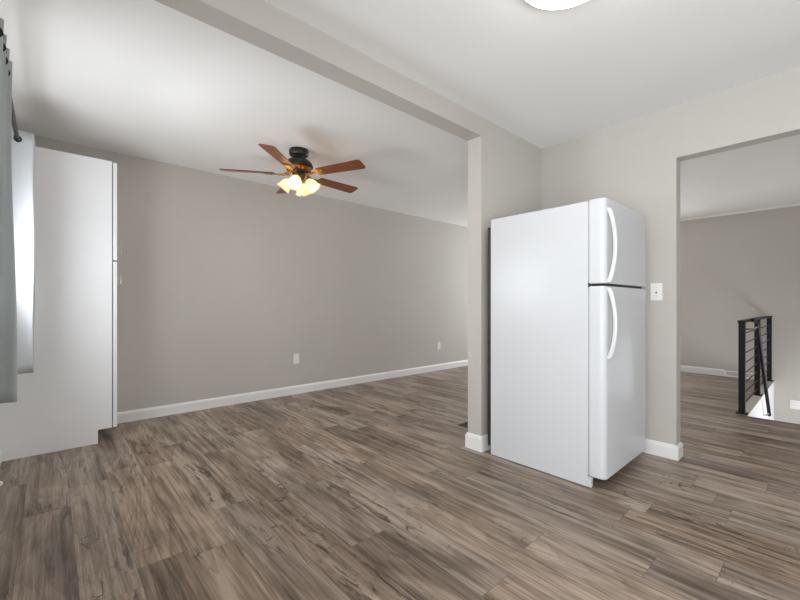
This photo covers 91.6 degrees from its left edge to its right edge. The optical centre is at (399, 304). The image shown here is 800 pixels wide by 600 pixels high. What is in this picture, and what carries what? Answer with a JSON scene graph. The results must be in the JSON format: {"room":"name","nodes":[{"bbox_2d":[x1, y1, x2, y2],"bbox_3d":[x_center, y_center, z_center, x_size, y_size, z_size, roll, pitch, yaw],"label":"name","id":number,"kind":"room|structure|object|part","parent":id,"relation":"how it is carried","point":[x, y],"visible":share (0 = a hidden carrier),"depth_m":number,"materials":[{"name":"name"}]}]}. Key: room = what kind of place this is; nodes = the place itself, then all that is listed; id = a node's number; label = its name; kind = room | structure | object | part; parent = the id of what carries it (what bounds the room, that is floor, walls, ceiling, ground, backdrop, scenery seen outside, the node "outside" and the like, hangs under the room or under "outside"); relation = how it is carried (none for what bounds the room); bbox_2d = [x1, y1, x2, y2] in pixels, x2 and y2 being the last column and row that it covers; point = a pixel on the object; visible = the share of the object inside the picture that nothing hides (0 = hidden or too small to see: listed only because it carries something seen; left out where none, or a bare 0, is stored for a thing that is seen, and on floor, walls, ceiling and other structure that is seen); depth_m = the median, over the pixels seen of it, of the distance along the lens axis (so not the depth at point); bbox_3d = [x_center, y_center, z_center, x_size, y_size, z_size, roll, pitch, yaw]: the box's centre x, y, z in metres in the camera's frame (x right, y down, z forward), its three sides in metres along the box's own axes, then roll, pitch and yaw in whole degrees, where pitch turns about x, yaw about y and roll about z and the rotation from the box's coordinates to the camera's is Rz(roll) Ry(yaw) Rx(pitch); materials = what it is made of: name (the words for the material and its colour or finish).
{"room":"kitchen","nodes":[
{"label":"kitchen","id":0,"kind":"room"},
{"bbox_2d":[34,135,467,411],"bbox_3d":[-0.225,-0.150,5.675,8.013,2.440,0.120,0,0,-42],"label":"wall","id":1,"kind":"structure","parent":0,"point":[226,279],"depth_m":4.40,"materials":[{"name":"beige paint"}]},
{"bbox_2d":[117,360,467,423],"bbox_3d":[0.054,1.020,5.836,7.143,0.100,0.014,0,0,-42],"label":"baseboard","id":2,"kind":"structure","parent":1,"relation":"attached to","point":[158,411],"depth_m":4.41,"materials":[{"name":"white paint"}]},
{"bbox_2d":[293,354,298,363],"bbox_3d":[-1.246,0.648,4.670,0.072,0.118,0.010,0,0,-42],"label":"wall outlet","id":3,"kind":"object","parent":1,"relation":"attached to","point":[295,356],"visible":1,"depth_m":4.66,"materials":[{"name":"plastic"}]},
{"bbox_2d":[155,0,540,435],"bbox_3d":[-0.050,-0.150,2.341,3.577,2.440,0.122,0,0,-42],"label":"wall","id":4,"kind":"structure","parent":0,"point":[504,169],"depth_m":2.66,"materials":[{"name":"beige paint"}]},
{"bbox_2d":[465,432,490,451],"bbox_3d":[0.910,1.014,3.205,0.994,0.112,0.150,0,0,-42],"label":"baseboard","id":5,"kind":"structure","parent":4,"relation":"attached to","point":[472,441],"depth_m":2.86,"materials":[{"name":"white paint"}]},
{"bbox_2d":[0,366,799,599],"bbox_3d":[2.192,1.170,2.986,8.013,0.200,7.351,0,0,-42],"label":"floor","id":6,"kind":"structure","parent":0,"point":[374,490],"depth_m":2.02,"materials":[{"name":"laminate"}]},
{"bbox_2d":[0,146,121,461],"bbox_3d":[-2.638,-0.027,3.062,0.687,2.195,0.511,0,0,-42],"label":"pantry cabinet","id":7,"kind":"object","parent":6,"relation":"on","point":[70,395],"visible":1,"depth_m":2.89,"materials":[{"name":"white wood"}]},
{"bbox_3d":[-2.418,-0.735,3.259,0.026,0.766,0.506,0,0,-42],"label":"door","id":8,"kind":"part","parent":7,"relation":"part of","materials":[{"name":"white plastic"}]},
{"bbox_3d":[-2.418,0.313,3.259,0.026,1.301,0.506,0,0,-42],"label":"door","id":9,"kind":"part","parent":7,"relation":"part of","materials":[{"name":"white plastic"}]},
{"bbox_2d":[459,422,467,427],"bbox_3d":[0.686,1.067,3.515,0.320,0.006,0.140,0,0,-42],"label":"floor vent","id":10,"kind":"object","parent":6,"relation":"in","point":[465,424],"visible":0.16,"depth_m":3.46,"materials":[{"name":"brown metal"}]},
{"bbox_2d":[488,198,645,487],"bbox_3d":[1.185,0.222,2.728,0.738,1.696,0.852,0,0,-42],"label":"refrigerator","id":11,"kind":"object","parent":6,"relation":"on","point":[567,298],"visible":1,"depth_m":2.43,"materials":[{"name":"white metal"}]},
{"bbox_3d":[0.911,0.228,3.033,0.714,1.565,0.031,0,0,-42],"label":"condenser panel","id":12,"kind":"part","parent":11,"relation":"part of","materials":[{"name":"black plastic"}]},
{"bbox_3d":[1.203,-0.341,2.212,0.030,0.422,0.062,0,0,-42],"label":"door handle","id":13,"kind":"part","parent":11,"relation":"part of","materials":[{"name":"white plastic"}]},
{"bbox_3d":[1.203,0.106,2.212,0.030,0.408,0.062,0,0,-42],"label":"door handle","id":14,"kind":"part","parent":11,"relation":"part of","materials":[{"name":"white plastic"}]},
{"bbox_3d":[1.406,-0.367,2.482,0.738,0.490,0.092,0,0,-42],"label":"freezer door","id":15,"kind":"part","parent":11,"relation":"part of","materials":[{"name":"white metal"}]},
{"bbox_3d":[1.406,0.446,2.482,0.738,1.108,0.092,0,0,-42],"label":"door","id":16,"kind":"part","parent":11,"relation":"part of","materials":[{"name":"white metal"}]},
{"bbox_2d":[0,0,799,226],"bbox_3d":[2.192,-1.430,2.986,8.013,0.120,7.351,0,0,-42],"label":"ceiling","id":17,"kind":"structure","parent":0,"point":[147,79],"depth_m":2.36,"materials":[{"name":"white paint"}]},
{"bbox_2d":[219,143,365,196],"bbox_3d":[-0.882,-1.162,3.484,1.237,0.416,1.259,0,0,-42],"label":"ceiling fan","id":18,"kind":"object","parent":17,"relation":"hanging from","point":[298,165],"visible":1,"depth_m":3.37,"materials":[{"name":"brown wood"}]},
{"bbox_3d":[-1.316,-1.151,3.364,0.447,0.007,0.132,0,12,-11],"label":"blade","id":19,"kind":"part","parent":18,"relation":"part of","materials":[{"name":"brown wood"}]},
{"bbox_3d":[-0.945,-1.151,3.024,0.132,0.007,0.447,12,1,6],"label":"blade","id":20,"kind":"part","parent":18,"relation":"part of","materials":[{"name":"brown wood"}]},
{"bbox_3d":[-1.033,-1.050,3.451,0.129,0.134,0.128,0,0,-42],"label":"lamp shade","id":21,"kind":"part","parent":18,"relation":"part of","materials":[{"name":"white"}]},
{"bbox_3d":[-1.108,-1.151,3.823,0.132,0.007,0.447,-14,7,-29],"label":"blade","id":22,"kind":"part","parent":18,"relation":"part of","materials":[{"name":"brown wood"}]},
{"bbox_3d":[-0.897,-1.050,3.314,0.128,0.134,0.129,0,0,-42],"label":"lamp shade","id":23,"kind":"part","parent":18,"relation":"part of","materials":[{"name":"white"}]},
{"bbox_3d":[-0.896,-1.050,3.586,0.128,0.134,0.129,0,0,-42],"label":"lamp shade","id":24,"kind":"part","parent":18,"relation":"part of","materials":[{"name":"white"}]},
{"bbox_3d":[-0.760,-1.050,3.449,0.129,0.134,0.128,0,0,-42],"label":"lamp shade","id":25,"kind":"part","parent":18,"relation":"part of","materials":[{"name":"white"}]},
{"bbox_3d":[-0.607,-1.151,3.766,0.132,0.007,0.447,-16,-11,41],"label":"blade","id":26,"kind":"part","parent":18,"relation":"part of","materials":[{"name":"brown wood"}]},
{"bbox_3d":[-0.506,-1.151,3.273,0.447,0.007,0.132,0,-12,25],"label":"blade","id":27,"kind":"part","parent":18,"relation":"part of","materials":[{"name":"brown wood"}]},
{"bbox_2d":[524,0,586,9],"bbox_3d":[0.681,-1.323,1.551,0.426,0.094,0.426,0,0,-42],"label":"ceiling light","id":28,"kind":"object","parent":17,"relation":"attached to","point":[543,4],"visible":1,"depth_m":1.67,"materials":[{"name":"white glass"}]},
{"bbox_2d":[541,67,799,444],"bbox_3d":[2.791,-0.150,1.778,0.105,2.440,4.513,0,0,-42],"label":"wall","id":29,"kind":"structure","parent":0,"point":[634,164],"depth_m":2.74,"materials":[{"name":"beige paint"}]},
{"bbox_2d":[650,283,661,299],"bbox_3d":[1.821,-0.092,2.766,0.017,0.122,0.074,0,0,-42],"label":"light switch","id":30,"kind":"object","parent":29,"relation":"attached to","point":[655,288],"visible":1,"depth_m":2.77,"materials":[{"name":"plastic"}]},
{"bbox_2d":[643,439,682,460],"bbox_3d":[1.577,1.020,3.128,0.133,0.100,1.128,0,0,-42],"label":"baseboard","id":31,"kind":"structure","parent":29,"relation":"attached to","point":[670,451],"depth_m":2.73,"materials":[{"name":"white paint"}]},
{"bbox_2d":[680,206,799,423],"bbox_3d":[4.542,0.525,6.276,0.120,3.790,5.361,0,0,-42],"label":"wall","id":32,"kind":"structure","parent":0,"point":[734,267],"depth_m":5.70,"materials":[{"name":"beige paint"}]},
{"bbox_2d":[680,365,724,375],"bbox_3d":[3.783,1.020,7.020,0.014,0.100,3.212,0,0,-42],"label":"baseboard","id":33,"kind":"structure","parent":32,"relation":"attached to","point":[691,369],"depth_m":6.02,"materials":[{"name":"white paint"}]},
{"bbox_2d":[724,371,753,378],"bbox_3d":[4.963,1.028,5.695,0.030,0.085,0.330,0,0,-42],"label":"air vent","id":34,"kind":"object","parent":32,"relation":"in","point":[727,373],"visible":0.55,"depth_m":5.73,"materials":[{"name":"white metal"}]},
{"bbox_2d":[680,203,799,220],"bbox_3d":[4.492,-1.353,6.231,0.014,0.034,5.361,0,0,-42],"label":"trim","id":35,"kind":"structure","parent":32,"relation":"attached to","point":[795,204],"depth_m":5.66,"materials":[{"name":"white paint"}]},
{"bbox_2d":[790,400,799,409],"bbox_3d":[5.360,1.355,5.269,0.010,0.118,0.118,0,0,-42],"label":"light switch","id":36,"kind":"object","parent":32,"relation":"attached to","point":[794,404],"visible":1,"depth_m":5.27,"materials":[{"name":"white plastic"}]},
{"bbox_2d":[748,382,773,419],"bbox_3d":[4.246,1.746,4.609,2.548,1.349,0.082,0,0,-42],"label":"wall","id":37,"kind":"structure","parent":0,"point":[760,408],"depth_m":4.67,"materials":[{"name":"white paint"}]},
{"bbox_2d":[740,381,773,415],"bbox_3d":[4.260,1.066,4.617,2.518,0.010,0.078,0,0,-42],"label":"trim","id":38,"kind":"structure","parent":37,"relation":"attached to","point":[754,399],"depth_m":4.31,"materials":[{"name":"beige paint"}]},
{"bbox_2d":[735,316,773,415],"bbox_3d":[4.258,0.725,4.582,2.520,1.178,0.154,0,0,-42],"label":"stair railing","id":39,"kind":"object","parent":38,"relation":"on","point":[759,364],"visible":1,"depth_m":4.13,"materials":[{"name":"metal"}]},
{"bbox_3d":[3.337,0.614,3.796,0.050,0.881,0.050,0,0,-42],"label":"post","id":40,"kind":"part","parent":39,"relation":"part of","materials":[{"name":"black metal"}]},
{"bbox_3d":[4.233,0.164,4.602,2.510,0.022,0.060,0,0,-42],"label":"rail","id":41,"kind":"part","parent":39,"relation":"part of","materials":[{"name":"black metal"}]},
{"bbox_3d":[4.196,0.614,4.569,0.050,0.881,0.050,0,0,-42],"label":"post","id":42,"kind":"part","parent":39,"relation":"part of","materials":[{"name":"black metal"}]},
{"bbox_3d":[3.904,0.725,4.202,1.198,1.178,0.062,0,0,-42],"label":"handrail","id":43,"kind":"part","parent":39,"relation":"part of","materials":[{"name":"black metal"}]},
{"bbox_3d":[5.141,0.614,5.418,0.050,0.881,0.050,0,0,-42],"label":"post","id":44,"kind":"part","parent":39,"relation":"part of","materials":[{"name":"black metal"}]},
{"bbox_3d":[-0.743,-0.150,0.348,0.120,2.440,7.111,0,0,-42],"label":"wall","id":45,"kind":"structure","parent":0,"visible":0},
{"bbox_2d":[12,100,19,139],"bbox_3d":[-1.942,-0.994,1.872,0.135,0.073,1.684,0,0,-42],"label":"curtain rod","id":46,"kind":"object","parent":45,"relation":"attached to","point":[14,123],"visible":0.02,"depth_m":2.17,"materials":[{"name":"brown metal"}]},
{"bbox_2d":[0,18,16,402],"bbox_3d":[-1.636,-0.318,1.569,0.118,1.494,0.448,0,0,-42],"label":"curtain","id":47,"kind":"object","parent":46,"relation":"hanging from","point":[8,307],"visible":1,"depth_m":1.69,"materials":[{"name":"grey fabric"}]},
{"bbox_2d":[11,127,34,374],"bbox_3d":[-2.359,-0.318,2.430,0.118,1.494,0.219,0,0,-42],"label":"window","id":48,"kind":"structure","parent":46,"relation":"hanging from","point":[23,150],"depth_m":2.39,"materials":[{"name":"white glass"}]}
]}

